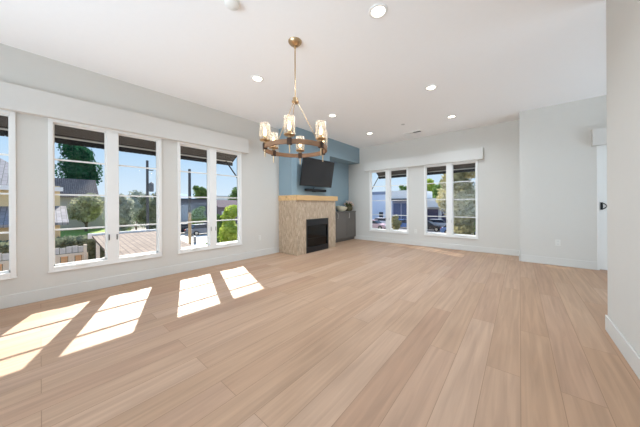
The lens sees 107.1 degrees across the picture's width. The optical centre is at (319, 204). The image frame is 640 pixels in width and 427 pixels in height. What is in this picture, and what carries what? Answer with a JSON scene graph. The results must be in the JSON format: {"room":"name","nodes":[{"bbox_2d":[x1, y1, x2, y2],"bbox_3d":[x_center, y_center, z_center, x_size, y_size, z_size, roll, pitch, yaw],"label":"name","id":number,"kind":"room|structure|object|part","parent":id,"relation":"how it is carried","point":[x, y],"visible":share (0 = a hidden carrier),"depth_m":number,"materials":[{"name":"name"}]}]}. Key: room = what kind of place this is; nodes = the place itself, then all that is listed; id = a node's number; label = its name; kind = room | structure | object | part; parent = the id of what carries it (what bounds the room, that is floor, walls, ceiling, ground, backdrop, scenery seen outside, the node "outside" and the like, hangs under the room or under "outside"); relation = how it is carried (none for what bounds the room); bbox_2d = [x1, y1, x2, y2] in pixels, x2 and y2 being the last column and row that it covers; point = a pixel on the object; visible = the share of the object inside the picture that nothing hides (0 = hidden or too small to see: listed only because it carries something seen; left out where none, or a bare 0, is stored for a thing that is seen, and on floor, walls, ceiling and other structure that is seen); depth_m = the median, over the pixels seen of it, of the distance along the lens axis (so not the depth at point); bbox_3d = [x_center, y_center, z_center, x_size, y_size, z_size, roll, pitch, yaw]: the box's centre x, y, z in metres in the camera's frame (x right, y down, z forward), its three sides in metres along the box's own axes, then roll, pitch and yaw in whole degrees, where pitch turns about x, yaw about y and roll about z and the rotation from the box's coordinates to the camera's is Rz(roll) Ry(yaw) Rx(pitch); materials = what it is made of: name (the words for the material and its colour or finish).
{"room":"living room","nodes":[
{"label":"living room","id":0,"kind":"room"},
{"bbox_2d":[0,43,348,295],"bbox_3d":[-2.636,-0.331,4.014,0.132,3.050,11.330,0,0,40],"label":"wall","id":1,"kind":"structure","parent":0,"point":[260,175],"depth_m":3.54,"materials":[{"name":"paint"}]},
{"bbox_2d":[0,115,7,136],"bbox_3d":[-4.260,-0.911,2.644,0.564,0.784,1.465,0,0,40],"label":"awning","id":2,"kind":"object","parent":1,"relation":"attached to","point":[3,119],"visible":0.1,"depth_m":3.10,"materials":[{"name":"fabric"}]},
{"bbox_2d":[0,109,16,279],"bbox_3d":[-4.009,-0.116,2.337,0.134,1.967,1.247,0,0,40],"label":"window","id":3,"kind":"structure","parent":1,"relation":"in","point":[11,273],"depth_m":2.77,"materials":[{"name":"white paint"}]},
{"bbox_3d":[-3.830,-0.125,2.605,0.030,1.850,0.508,0,0,40],"label":"sash","id":4,"kind":"part","parent":3,"relation":"part of","materials":[{"name":"clear glass"}]},
{"bbox_2d":[54,124,155,155],"bbox_3d":[-3.301,-0.916,3.779,0.564,0.784,1.465,0,0,40],"label":"awning","id":5,"kind":"object","parent":1,"relation":"attached to","point":[62,134],"visible":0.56,"depth_m":3.76,"materials":[{"name":"fabric"}]},
{"bbox_2d":[48,118,162,272],"bbox_3d":[-3.050,-0.120,3.472,0.134,1.967,1.247,0,0,40],"label":"window","id":6,"kind":"structure","parent":1,"relation":"in","point":[111,137],"depth_m":3.43,"materials":[{"name":"white paint"}]},
{"bbox_3d":[-3.284,-0.128,3.251,0.030,1.850,0.508,0,0,40],"label":"sash","id":7,"kind":"part","parent":6,"relation":"part of","materials":[{"name":"clear glass"}]},
{"bbox_3d":[-3.239,0.805,3.190,0.066,0.028,0.160,0,0,40],"label":"crank handle","id":8,"kind":"part","parent":6,"relation":"part of","materials":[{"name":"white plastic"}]},
{"bbox_3d":[-3.019,0.855,3.451,0.024,0.016,1.247,0,0,40],"label":"sill trim","id":9,"kind":"part","parent":6,"relation":"part of","materials":[{"name":"white paint"}]},
{"bbox_3d":[-2.871,-0.130,3.740,0.030,1.850,0.508,0,0,40],"label":"sash","id":10,"kind":"part","parent":6,"relation":"part of","materials":[{"name":"clear glass"}]},
{"bbox_2d":[0,81,248,153],"bbox_3d":[-3.217,-1.238,3.171,0.100,0.300,5.100,0,0,40],"label":"window valance","id":11,"kind":"object","parent":1,"relation":"attached to","point":[14,98],"visible":1,"depth_m":3.33,"materials":[{"name":"paint"}]},
{"bbox_2d":[0,247,278,308],"bbox_3d":[-3.625,1.127,2.740,0.014,0.145,8.098,0,0,40],"label":"baseboard","id":12,"kind":"structure","parent":1,"relation":"attached to","point":[12,300],"depth_m":3.46,"materials":[{"name":"paint"}]},
{"bbox_2d":[180,146,236,177],"bbox_3d":[-2.347,-0.921,4.908,0.564,0.784,1.465,0,0,40],"label":"awning","id":13,"kind":"object","parent":1,"relation":"attached to","point":[186,153],"visible":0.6,"depth_m":5.04,"materials":[{"name":"fabric"}]},
{"bbox_2d":[177,142,241,253],"bbox_3d":[-2.096,-0.126,4.601,0.134,1.967,1.247,0,0,40],"label":"window","id":14,"kind":"structure","parent":1,"relation":"in","point":[211,197],"depth_m":4.56,"materials":[{"name":"white paint"}]},
{"bbox_3d":[-2.330,-0.133,4.380,0.030,1.850,0.508,0,0,40],"label":"sash","id":15,"kind":"part","parent":14,"relation":"part of","materials":[{"name":"clear glass"}]},
{"bbox_3d":[-2.065,0.850,4.580,0.024,0.016,1.247,0,0,40],"label":"sill trim","id":16,"kind":"part","parent":14,"relation":"part of","materials":[{"name":"white paint"}]},
{"bbox_3d":[-1.917,-0.135,4.869,0.030,1.850,0.508,0,0,40],"label":"sash","id":17,"kind":"part","parent":14,"relation":"part of","materials":[{"name":"clear glass"}]},
{"bbox_2d":[0,0,606,147],"bbox_3d":[0.627,-1.973,1.117,8.869,0.200,11.530,0,0,40],"label":"ceiling","id":18,"kind":"structure","parent":0,"point":[489,62],"depth_m":2.94,"materials":[{"name":"paint"}]},
{"bbox_2d":[224,0,239,10],"bbox_3d":[-0.813,-1.848,2.185,0.144,0.035,0.144,0,0,40],"label":"smoke detector","id":19,"kind":"object","parent":18,"relation":"attached to","point":[233,5],"visible":1,"depth_m":2.17,"materials":[{"name":"white plastic"}]},
{"bbox_2d":[251,75,263,81],"bbox_3d":[-0.928,-1.860,3.499,0.184,0.010,0.184,0,0,40],"label":"recessed light","id":20,"kind":"object","parent":18,"relation":"in","point":[256,78],"visible":1,"depth_m":3.49,"materials":[{"name":"white paint"}]},
{"bbox_2d":[260,37,326,164],"bbox_3d":[-0.283,-1.192,2.712,0.812,1.353,0.756,0,0,40],"label":"chandelier","id":21,"kind":"object","parent":18,"relation":"hanging from","point":[295,42],"visible":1,"depth_m":2.64,"materials":[{"name":"gold metal"}]},
{"bbox_3d":[-0.285,-1.494,2.712,0.015,0.550,0.015,0,0,40],"label":"down rod","id":22,"kind":"part","parent":21,"relation":"part of","materials":[{"name":"gold metal"}]},
{"bbox_3d":[-0.114,-0.916,2.794,0.322,0.514,0.009,0,0,-26],"label":"support rod","id":23,"kind":"part","parent":21,"relation":"part of","materials":[{"name":"gold metal"}]},
{"bbox_2d":[369,3,387,18],"bbox_3d":[0.564,-1.868,2.291,0.184,0.010,0.184,0,0,40],"label":"recessed light","id":24,"kind":"object","parent":18,"relation":"in","point":[379,10],"visible":1,"depth_m":2.28,"materials":[{"name":"white paint"}]},
{"bbox_2d":[403,130,422,134],"bbox_3d":[2.422,-1.879,6.193,0.460,0.008,0.150,0,0,40],"label":"ceiling vent","id":25,"kind":"object","parent":18,"relation":"in","point":[418,130],"visible":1,"depth_m":6.18,"materials":[{"name":"white metal"}]},
{"bbox_2d":[425,85,436,90],"bbox_3d":[1.786,-1.874,3.798,0.184,0.010,0.184,0,0,40],"label":"recessed light","id":26,"kind":"object","parent":18,"relation":"in","point":[430,87],"visible":1,"depth_m":3.79,"materials":[{"name":"white paint"}]},
{"bbox_2d":[279,125,329,195],"bbox_3d":[-0.370,-1.043,6.269,0.449,1.650,1.475,0,0,40],"label":"wall","id":27,"kind":"structure","parent":0,"point":[289,168],"depth_m":5.76,"materials":[{"name":"blue paint"}]},
{"bbox_2d":[304,187,325,191],"bbox_3d":[-0.116,-0.381,6.119,0.123,0.123,0.760,0,0,40],"label":"soundbar","id":28,"kind":"object","parent":27,"relation":"attached to","point":[305,189],"visible":1,"depth_m":6.04,"materials":[{"name":"black plastic"}]},
{"bbox_2d":[300,157,334,187],"bbox_3d":[-0.072,-0.795,6.050,0.226,0.684,1.163,0,0,42],"label":"television","id":29,"kind":"object","parent":27,"relation":"attached to","point":[314,172],"visible":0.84,"depth_m":5.95,"materials":[{"name":"black metal"}]},
{"bbox_2d":[0,239,639,426],"bbox_3d":[0.644,1.302,1.117,8.869,0.250,11.530,0,0,40],"label":"floor","id":30,"kind":"structure","parent":0,"point":[354,332],"depth_m":1.94,"materials":[{"name":"brown wood"}]},
{"bbox_2d":[278,195,337,255],"bbox_3d":[-0.266,0.481,6.219,0.659,1.400,1.597,0,0,40],"label":"fireplace","id":31,"kind":"object","parent":30,"relation":"on","point":[306,222],"visible":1,"depth_m":5.75,"materials":[{"name":"tile"}]},
{"bbox_3d":[-0.070,0.780,6.014,0.006,0.520,0.780,0,0,40],"label":"glass","id":32,"kind":"part","parent":31,"relation":"part of","materials":[{"name":"black glass"}]},
{"bbox_2d":[335,211,355,242],"bbox_3d":[0.604,0.699,7.486,0.322,0.955,1.600,0,0,40],"label":"base cabinet","id":33,"kind":"object","parent":30,"relation":"on","point":[345,221],"visible":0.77,"depth_m":7.55,"materials":[{"name":"grey wood"}]},
{"bbox_2d":[335,206,346,210],"bbox_3d":[0.686,0.130,7.565,0.314,0.184,0.502,0,0,40],"label":"decorative bowl","id":34,"kind":"object","parent":33,"relation":"on","point":[339,208],"visible":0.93,"depth_m":7.42,"materials":[{"name":"beige ceramic"}]},
{"bbox_3d":[0.692,0.671,7.412,0.022,0.810,0.624,0,0,40],"label":"cabinet door","id":35,"kind":"part","parent":33,"relation":"part of","materials":[{"name":"grey wood"}]},
{"bbox_2d":[344,201,353,210],"bbox_3d":[0.962,0.044,7.905,0.348,0.352,0.306,0,0,-10],"label":"potted succulent","id":36,"kind":"object","parent":33,"relation":"on","point":[348,204],"visible":0.94,"depth_m":7.82,"materials":[{"name":"green plant"}]},
{"bbox_2d":[345,206,352,210],"bbox_3d":[0.957,0.139,7.886,0.262,0.162,0.262,0,0,40],"label":"pot","id":37,"kind":"object","parent":36,"relation":"attached to","point":[349,208],"depth_m":7.79,"materials":[{"name":"beige ceramic"}]},
{"bbox_3d":[1.049,0.669,7.835,0.022,0.810,0.472,0,0,40],"label":"cabinet door","id":38,"kind":"part","parent":33,"relation":"part of","materials":[{"name":"grey wood"}]},
{"bbox_2d":[330,139,358,164],"bbox_3d":[0.626,-1.621,7.450,0.449,0.505,1.620,0,0,40],"label":"wall","id":39,"kind":"structure","parent":0,"point":[340,152],"depth_m":7.29,"materials":[{"name":"blue paint"}]},
{"bbox_2d":[348,120,519,249],"bbox_3d":[2.837,-0.360,6.727,4.749,3.050,0.120,0,0,40],"label":"wall","id":40,"kind":"structure","parent":0,"point":[499,168],"depth_m":5.78,"materials":[{"name":"paint"}]},
{"bbox_2d":[369,167,408,233],"bbox_3d":[2.104,-0.115,7.296,1.267,1.952,0.134,0,0,40],"label":"window","id":41,"kind":"structure","parent":40,"relation":"in","point":[388,185],"depth_m":7.27,"materials":[{"name":"white paint"}]},
{"bbox_3d":[1.878,-0.120,7.534,0.512,1.830,0.030,0,0,40],"label":"sash","id":42,"kind":"part","parent":41,"relation":"part of","materials":[{"name":"clear glass"}]},
{"bbox_3d":[2.376,-0.122,7.113,0.512,1.830,0.030,0,0,40],"label":"sash","id":43,"kind":"part","parent":41,"relation":"part of","materials":[{"name":"clear glass"}]},
{"bbox_2d":[372,170,405,188],"bbox_3d":[2.359,-0.892,7.564,1.305,0.800,0.535,0,0,40],"label":"awning","id":44,"kind":"object","parent":40,"relation":"attached to","point":[400,173],"visible":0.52,"depth_m":7.77,"materials":[{"name":"fabric"}]},
{"bbox_2d":[364,147,482,171],"bbox_3d":[2.694,-1.217,6.700,3.195,0.275,0.100,0,0,40],"label":"window valance","id":45,"kind":"object","parent":40,"relation":"attached to","point":[476,153],"visible":1,"depth_m":6.42,"materials":[{"name":"paint"}]},
{"bbox_2d":[355,235,518,255],"bbox_3d":[2.831,1.100,6.650,4.270,0.130,0.014,0,0,40],"label":"baseboard","id":46,"kind":"structure","parent":40,"relation":"attached to","point":[390,240],"depth_m":6.24,"materials":[{"name":"paint"}]},
{"bbox_2d":[424,160,477,238],"bbox_3d":[3.399,-0.122,6.202,1.267,1.952,0.134,0,0,40],"label":"window","id":47,"kind":"structure","parent":40,"relation":"in","point":[449,182],"depth_m":6.17,"materials":[{"name":"white paint"}]},
{"bbox_3d":[3.172,-0.127,6.440,0.512,1.830,0.030,0,0,40],"label":"sash","id":48,"kind":"part","parent":47,"relation":"part of","materials":[{"name":"clear glass"}]},
{"bbox_3d":[3.382,0.846,6.177,1.267,0.016,0.024,0,0,40],"label":"sill trim","id":49,"kind":"part","parent":47,"relation":"part of","materials":[{"name":"white paint"}]},
{"bbox_3d":[3.671,-0.129,6.019,0.512,1.830,0.030,0,0,40],"label":"sash","id":50,"kind":"part","parent":47,"relation":"part of","materials":[{"name":"clear glass"}]},
{"bbox_2d":[427,163,474,174],"bbox_3d":[3.608,-0.901,6.509,1.425,0.805,0.535,0,0,40],"label":"awning","id":51,"kind":"object","parent":40,"relation":"attached to","point":[470,167],"visible":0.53,"depth_m":6.64,"materials":[{"name":"fabric"}]},
{"bbox_2d":[519,111,526,260],"bbox_3d":[4.310,-0.368,5.024,0.100,3.050,0.580,0,0,40],"label":"wall","id":52,"kind":"structure","parent":0,"point":[522,115],"depth_m":4.80,"materials":[{"name":"paint"}]},
{"bbox_2d":[526,95,606,261],"bbox_3d":[5.720,-0.375,3.517,4.000,3.050,0.100,0,0,40],"label":"wall","id":53,"kind":"structure","parent":0,"point":[561,160],"depth_m":4.42,"materials":[{"name":"paint"}]},
{"bbox_2d":[555,240,560,245],"bbox_3d":[4.506,0.726,4.478,0.072,0.116,0.008,0,0,40],"label":"wall outlet","id":54,"kind":"object","parent":53,"relation":"attached to","point":[557,242],"visible":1,"depth_m":4.47,"materials":[{"name":"plastic"}]},
{"bbox_2d":[521,254,596,269],"bbox_3d":[4.489,1.087,4.490,1.023,0.140,0.014,0,0,40],"label":"baseboard","id":55,"kind":"structure","parent":53,"relation":"attached to","point":[525,258],"depth_m":4.45,"materials":[{"name":"paint"}]},
{"bbox_2d":[591,127,606,146],"bbox_3d":[5.566,-1.174,3.513,2.025,0.290,0.100,0,0,40],"label":"window valance","id":56,"kind":"object","parent":53,"relation":"attached to","point":[599,135],"visible":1,"depth_m":4.08,"materials":[{"name":"paint"}]},
{"bbox_2d":[597,145,606,269],"bbox_3d":[5.628,0.051,3.572,1.910,2.200,0.138,0,0,40],"label":"door","id":57,"kind":"structure","parent":53,"relation":"in","point":[601,150],"depth_m":4.15,"materials":[{"name":"white paint"}]},
{"bbox_3d":[4.943,0.029,4.111,0.032,0.130,0.102,0,0,-2],"label":"pull handle","id":58,"kind":"part","parent":57,"relation":"part of","materials":[{"name":"black metal"}]},
{"bbox_2d":[606,0,639,355],"bbox_3d":[0.227,-0.346,-0.794,0.140,3.050,7.683,0,0,40],"label":"wall","id":59,"kind":"structure","parent":0,"point":[622,16],"depth_m":1.83,"materials":[{"name":"paint"}]},
{"bbox_2d":[605,315,639,379],"bbox_3d":[0.180,1.109,-0.739,0.014,0.140,7.697,0,0,40],"label":"baseboard","id":60,"kind":"structure","parent":59,"relation":"attached to","point":[631,356],"depth_m":1.81,"materials":[{"name":"paint"}]},
{"label":"outside","id":61,"kind":"structure","parent":0,"visible":0},
{"bbox_2d":[149,192,474,198],"bbox_3d":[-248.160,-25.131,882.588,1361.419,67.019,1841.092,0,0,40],"label":"hills","id":62,"kind":"structure","parent":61,"point":[151,192],"depth_m":939.80,"materials":[{"name":"green plant"}]},
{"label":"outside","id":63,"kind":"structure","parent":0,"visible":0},
{"bbox_2d":[181,233,206,245],"bbox_3d":[-17.108,4.157,31.630,25.000,0.025,15.800,0,0,40],"label":"driveway","id":64,"kind":"structure","parent":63,"point":[201,239],"depth_m":28.59,"materials":[{"name":"concrete"}]},
{"bbox_2d":[146,160,153,229],"bbox_3d":[-18.715,-0.322,26.050,0.605,9.000,0.685,0,0,40],"label":"utility pole","id":65,"kind":"object","parent":64,"relation":"on","point":[149,186],"visible":0.88,"depth_m":25.90,"materials":[{"name":"brown wood"}]},
{"bbox_2d":[181,223,187,232],"bbox_3d":[-19.267,3.455,33.989,1.900,1.449,4.510,0,0,40],"label":"car","id":66,"kind":"object","parent":64,"relation":"on","point":[183,225],"visible":0.06,"depth_m":33.06,"materials":[{"name":"black paint"}]},
{"bbox_2d":[188,169,191,244],"bbox_3d":[-12.954,0.323,23.500,0.270,7.650,0.270,0,0,40],"label":"utility pole","id":67,"kind":"object","parent":64,"relation":"on","point":[189,174],"visible":0.8,"depth_m":23.38,"materials":[{"name":"brown wood"}]},
{"bbox_2d":[184,223,206,235],"bbox_3d":[-16.188,3.439,32.989,1.900,1.449,4.510,0,0,40],"label":"car","id":68,"kind":"object","parent":64,"relation":"on","point":[196,229],"visible":0.46,"depth_m":31.71,"materials":[{"name":"grey paint"}]},
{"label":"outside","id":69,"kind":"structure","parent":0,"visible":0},
{"bbox_2d":[60,228,131,237],"bbox_3d":[-34.659,4.237,34.876,34.000,0.050,10.500,0,0,40],"label":"lawn","id":70,"kind":"structure","parent":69,"point":[99,230],"depth_m":35.55,"materials":[{"name":"green plant"}]},
{"bbox_2d":[55,143,102,185],"bbox_3d":[-46.539,-3.989,45.727,8.365,16.669,6.864,0,0,40],"label":"evergreen tree","id":71,"kind":"object","parent":70,"relation":"on","point":[70,170],"visible":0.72,"depth_m":43.91,"materials":[{"name":"green plant"}]},
{"bbox_2d":[55,178,104,230],"bbox_3d":[-42.921,-0.095,42.167,8.400,8.800,7.000,0,0,40],"label":"house","id":72,"kind":"structure","parent":70,"relation":"on","point":[70,186],"depth_m":40.31,"materials":[{"name":"paint"}]},
{"bbox_2d":[66,193,104,230],"bbox_3d":[-36.510,1.219,36.762,5.795,6.206,4.567,0,0,40],"label":"tree","id":73,"kind":"object","parent":70,"relation":"on","point":[85,209],"visible":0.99,"depth_m":35.81,"materials":[{"name":"green plant"}]},
{"bbox_2d":[102,193,134,231],"bbox_3d":[-24.619,1.424,29.049,3.171,5.672,3.262,0,0,40],"label":"shrub","id":74,"kind":"object","parent":70,"relation":"on","point":[125,214],"visible":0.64,"depth_m":28.86,"materials":[{"name":"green plant"}]},
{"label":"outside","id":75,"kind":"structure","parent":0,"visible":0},
{"bbox_2d":[103,220,236,257],"bbox_3d":[-5.890,4.261,70.463,420.000,0.300,420.000,0,0,40],"label":"ground","id":76,"kind":"structure","parent":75,"point":[140,228],"depth_m":41.58,"materials":[{"name":"concrete"}]},
{"bbox_2d":[0,158,68,241],"bbox_3d":[-22.004,0.395,13.002,11.000,7.600,10.650,0,0,40],"label":"house","id":77,"kind":"structure","parent":76,"relation":"on","point":[61,216],"depth_m":13.33,"materials":[{"name":"beige paint"}]},
{"bbox_2d":[0,244,87,270],"bbox_3d":[-13.898,3.013,7.465,0.170,2.280,9.440,0,0,40],"label":"wooden fence","id":78,"kind":"object","parent":76,"relation":"on","point":[72,257],"visible":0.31,"depth_m":10.57,"materials":[{"name":"brown wood"}]},
{"bbox_3d":[-13.947,2.278,7.411,0.050,0.110,9.300,0,0,40],"label":"rail","id":79,"kind":"part","parent":78,"relation":"part of","materials":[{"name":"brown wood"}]},
{"bbox_3d":[-10.896,2.997,10.970,0.110,2.280,0.110,0,0,40],"label":"fence post","id":80,"kind":"part","parent":78,"relation":"part of","materials":[{"name":"brown wood"}]},
{"bbox_2d":[0,234,104,270],"bbox_3d":[-14.239,2.910,11.590,1.895,2.489,5.504,0,0,40],"label":"hedge","id":81,"kind":"object","parent":76,"relation":"on","point":[66,241],"visible":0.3,"depth_m":12.33,"materials":[{"name":"green plant"}]},
{"bbox_2d":[88,229,192,258],"bbox_3d":[-8.641,2.825,11.571,6.520,2.600,3.300,0,0,40],"label":"patio cover","id":82,"kind":"object","parent":76,"relation":"on","point":[136,241],"visible":0.23,"depth_m":11.75,"materials":[{"name":"brown wood"}]},
{"bbox_3d":[-11.710,2.966,12.463,0.140,2.350,0.140,0,0,40],"label":"post","id":83,"kind":"part","parent":82,"relation":"part of","materials":[{"name":"beige wood"}]},
{"bbox_2d":[128,190,152,229],"bbox_3d":[-28.735,0.962,37.041,4.704,6.671,4.786,0,0,8],"label":"shrub","id":84,"kind":"object","parent":76,"relation":"on","point":[136,205],"visible":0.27,"depth_m":36.52,"materials":[{"name":"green plant"}]},
{"bbox_2d":[136,192,155,228],"bbox_3d":[-21.771,1.173,31.050,3.629,6.150,3.538,0,0,40],"label":"shrub","id":85,"kind":"object","parent":76,"relation":"on","point":[141,217],"visible":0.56,"depth_m":30.13,"materials":[{"name":"green plant"}]},
{"bbox_2d":[181,198,206,223],"bbox_3d":[-27.172,1.547,47.888,5.600,5.350,8.700,0,0,40],"label":"garage","id":86,"kind":"structure","parent":76,"relation":"on","point":[195,203],"depth_m":46.30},
{"bbox_3d":[-26.047,2.166,45.304,0.050,4.100,2.800,0,0,40],"label":"roller door","id":87,"kind":"part","parent":86,"relation":"part of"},
{"bbox_3d":[-23.788,2.155,47.977,0.050,4.100,2.600,0,0,40],"label":"roller door","id":88,"kind":"part","parent":86,"relation":"part of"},
{"bbox_2d":[191,206,206,223],"bbox_3d":[-20.652,2.247,40.038,3.015,4.082,2.920,0,0,40],"label":"shrub","id":89,"kind":"object","parent":76,"relation":"on","point":[197,215],"visible":0.88,"depth_m":39.38,"materials":[{"name":"green plant"}]},
{"bbox_2d":[192,185,206,198],"bbox_3d":[-31.229,-0.328,61.707,4.134,9.161,4.639,0,0,27],"label":"street tree","id":90,"kind":"object","parent":76,"relation":"on","point":[198,191],"visible":0.82,"depth_m":60.59,"materials":[{"name":"green plant"}]},
{"bbox_2d":[206,214,222,243],"bbox_3d":[-7.861,2.439,18.431,1.912,3.447,1.922,0,0,40],"label":"bush","id":91,"kind":"object","parent":76,"relation":"on","point":[218,215],"visible":0.08,"depth_m":17.93,"materials":[{"name":"green plant"}]},
{"bbox_2d":[217,196,229,199],"bbox_3d":[-32.206,0.799,75.291,4.600,6.900,7.000,0,0,40],"label":"house","id":92,"kind":"structure","parent":76,"relation":"on","point":[217,196],"depth_m":74.13,"materials":[{"name":"white paint"}]},
{"bbox_2d":[217,205,236,241],"bbox_3d":[-5.765,2.075,15.485,1.789,4.155,1.874,0,0,40],"label":"bush","id":93,"kind":"object","parent":76,"relation":"on","point":[228,230],"visible":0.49,"depth_m":15.08,"materials":[{"name":"green plant"}]},
{"bbox_2d":[217,200,236,223],"bbox_3d":[-20.862,1.589,55.106,5.700,5.200,8.700,0,0,40],"label":"house","id":94,"kind":"structure","parent":76,"relation":"on","point":[221,204],"depth_m":52.15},
{"bbox_2d":[227,187,236,199],"bbox_3d":[-23.832,-0.357,67.047,4.776,9.152,4.596,0,0,-20],"label":"street tree","id":95,"kind":"object","parent":76,"relation":"on","point":[234,191],"visible":0.33,"depth_m":65.58,"materials":[{"name":"green plant"}]},
{"bbox_2d":[372,191,391,219],"bbox_3d":[10.082,0.527,64.790,24.950,7.000,9.220,0,0,40],"label":"building","id":96,"kind":"structure","parent":76,"relation":"on","point":[378,207],"depth_m":55.60,"materials":[{"name":"paint"}]},
{"bbox_2d":[391,214,401,229],"bbox_3d":[10.787,2.737,33.477,1.519,2.636,1.348,0,0,40],"label":"shrub","id":97,"kind":"object","parent":76,"relation":"on","point":[396,223],"visible":0.91,"depth_m":33.28,"materials":[{"name":"green plant"}]},
{"bbox_2d":[399,184,406,190],"bbox_3d":[24.819,-0.977,69.995,3.044,9.862,3.124,0,0,22],"label":"street tree","id":98,"kind":"object","parent":76,"relation":"on","point":[401,187],"visible":0.32,"depth_m":69.18,"materials":[{"name":"green plant"}]},
{"bbox_2d":[391,190,431,219],"bbox_3d":[20.498,0.523,52.792,5.850,6.900,10.300,0,0,40],"label":"building","id":99,"kind":"structure","parent":76,"relation":"on","point":[398,207],"depth_m":50.20,"materials":[{"name":"blue glass"}]},
{"bbox_2d":[427,178,435,191],"bbox_3d":[31.970,-2.320,70.870,6.152,12.490,5.981,0,0,-6],"label":"street tree","id":100,"kind":"object","parent":76,"relation":"on","point":[429,186],"visible":0.23,"depth_m":68.63,"materials":[{"name":"green plant"}]},
{"bbox_2d":[427,198,445,220],"bbox_3d":[30.444,1.321,47.205,16.050,5.200,10.200,0,0,40],"label":"building","id":101,"kind":"structure","parent":76,"relation":"on","point":[433,209],"depth_m":47.55,"materials":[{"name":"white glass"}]},
{"bbox_2d":[432,180,443,197],"bbox_3d":[30.817,-1.278,59.807,4.490,10.414,4.749,0,0,-36],"label":"street tree","id":102,"kind":"object","parent":76,"relation":"on","point":[435,191],"visible":0.33,"depth_m":59.34,"materials":[{"name":"green plant"}]},
{"bbox_2d":[435,172,475,234],"bbox_3d":[12.915,-0.112,21.995,3.934,8.325,3.810,0,0,23],"label":"tree","id":103,"kind":"object","parent":76,"relation":"on","point":[461,190],"visible":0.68,"depth_m":21.09,"materials":[{"name":"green plant"}]},
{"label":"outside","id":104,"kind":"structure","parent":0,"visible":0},
{"bbox_2d":[377,227,455,233],"bbox_3d":[22.830,3.950,34.732,130.000,0.020,13.500,0,0,40],"label":"road","id":105,"kind":"structure","parent":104,"point":[400,228],"depth_m":37.52,"materials":[{"name":"grey asphalt"}]},
{"bbox_2d":[372,220,385,228],"bbox_3d":[8.999,3.307,39.010,4.510,1.449,1.900,0,0,40],"label":"car","id":106,"kind":"object","parent":105,"relation":"on","point":[375,223],"visible":0.4,"depth_m":37.97,"materials":[{"name":"pink paint"}]},
{"bbox_2d":[374,217,385,223],"bbox_3d":[12.191,3.291,45.010,4.510,1.449,1.900,0,0,40],"label":"car","id":107,"kind":"object","parent":105,"relation":"on","point":[383,220],"visible":0.16,"depth_m":44.48,"materials":[{"name":"white paint"}]},
{"bbox_2d":[392,219,406,227],"bbox_3d":[13.883,3.282,40.010,4.510,1.449,1.900,0,0,40],"label":"car","id":108,"kind":"object","parent":105,"relation":"on","point":[403,221],"visible":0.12,"depth_m":39.20,"materials":[{"name":"blue paint"}]},
{"bbox_2d":[427,221,443,231],"bbox_3d":[16.455,3.268,36.010,4.510,1.449,1.900,0,0,40],"label":"car","id":109,"kind":"object","parent":105,"relation":"on","point":[431,225],"visible":0.35,"depth_m":34.89,"materials":[{"name":"black paint"}]},
{"bbox_2d":[429,219,445,225],"bbox_3d":[20.314,3.248,40.010,4.510,1.449,1.900,0,0,40],"label":"car","id":110,"kind":"object","parent":105,"relation":"on","point":[436,221],"visible":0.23,"depth_m":39.48,"materials":[{"name":"silver paint"}]},
{"bbox_2d":[440,225,475,234],"bbox_3d":[18.367,3.258,31.009,4.510,1.449,1.900,0,0,36],"label":"car","id":111,"kind":"object","parent":105,"relation":"on","point":[443,229],"visible":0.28,"depth_m":31.38,"materials":[{"name":"blue paint"}]}
]}

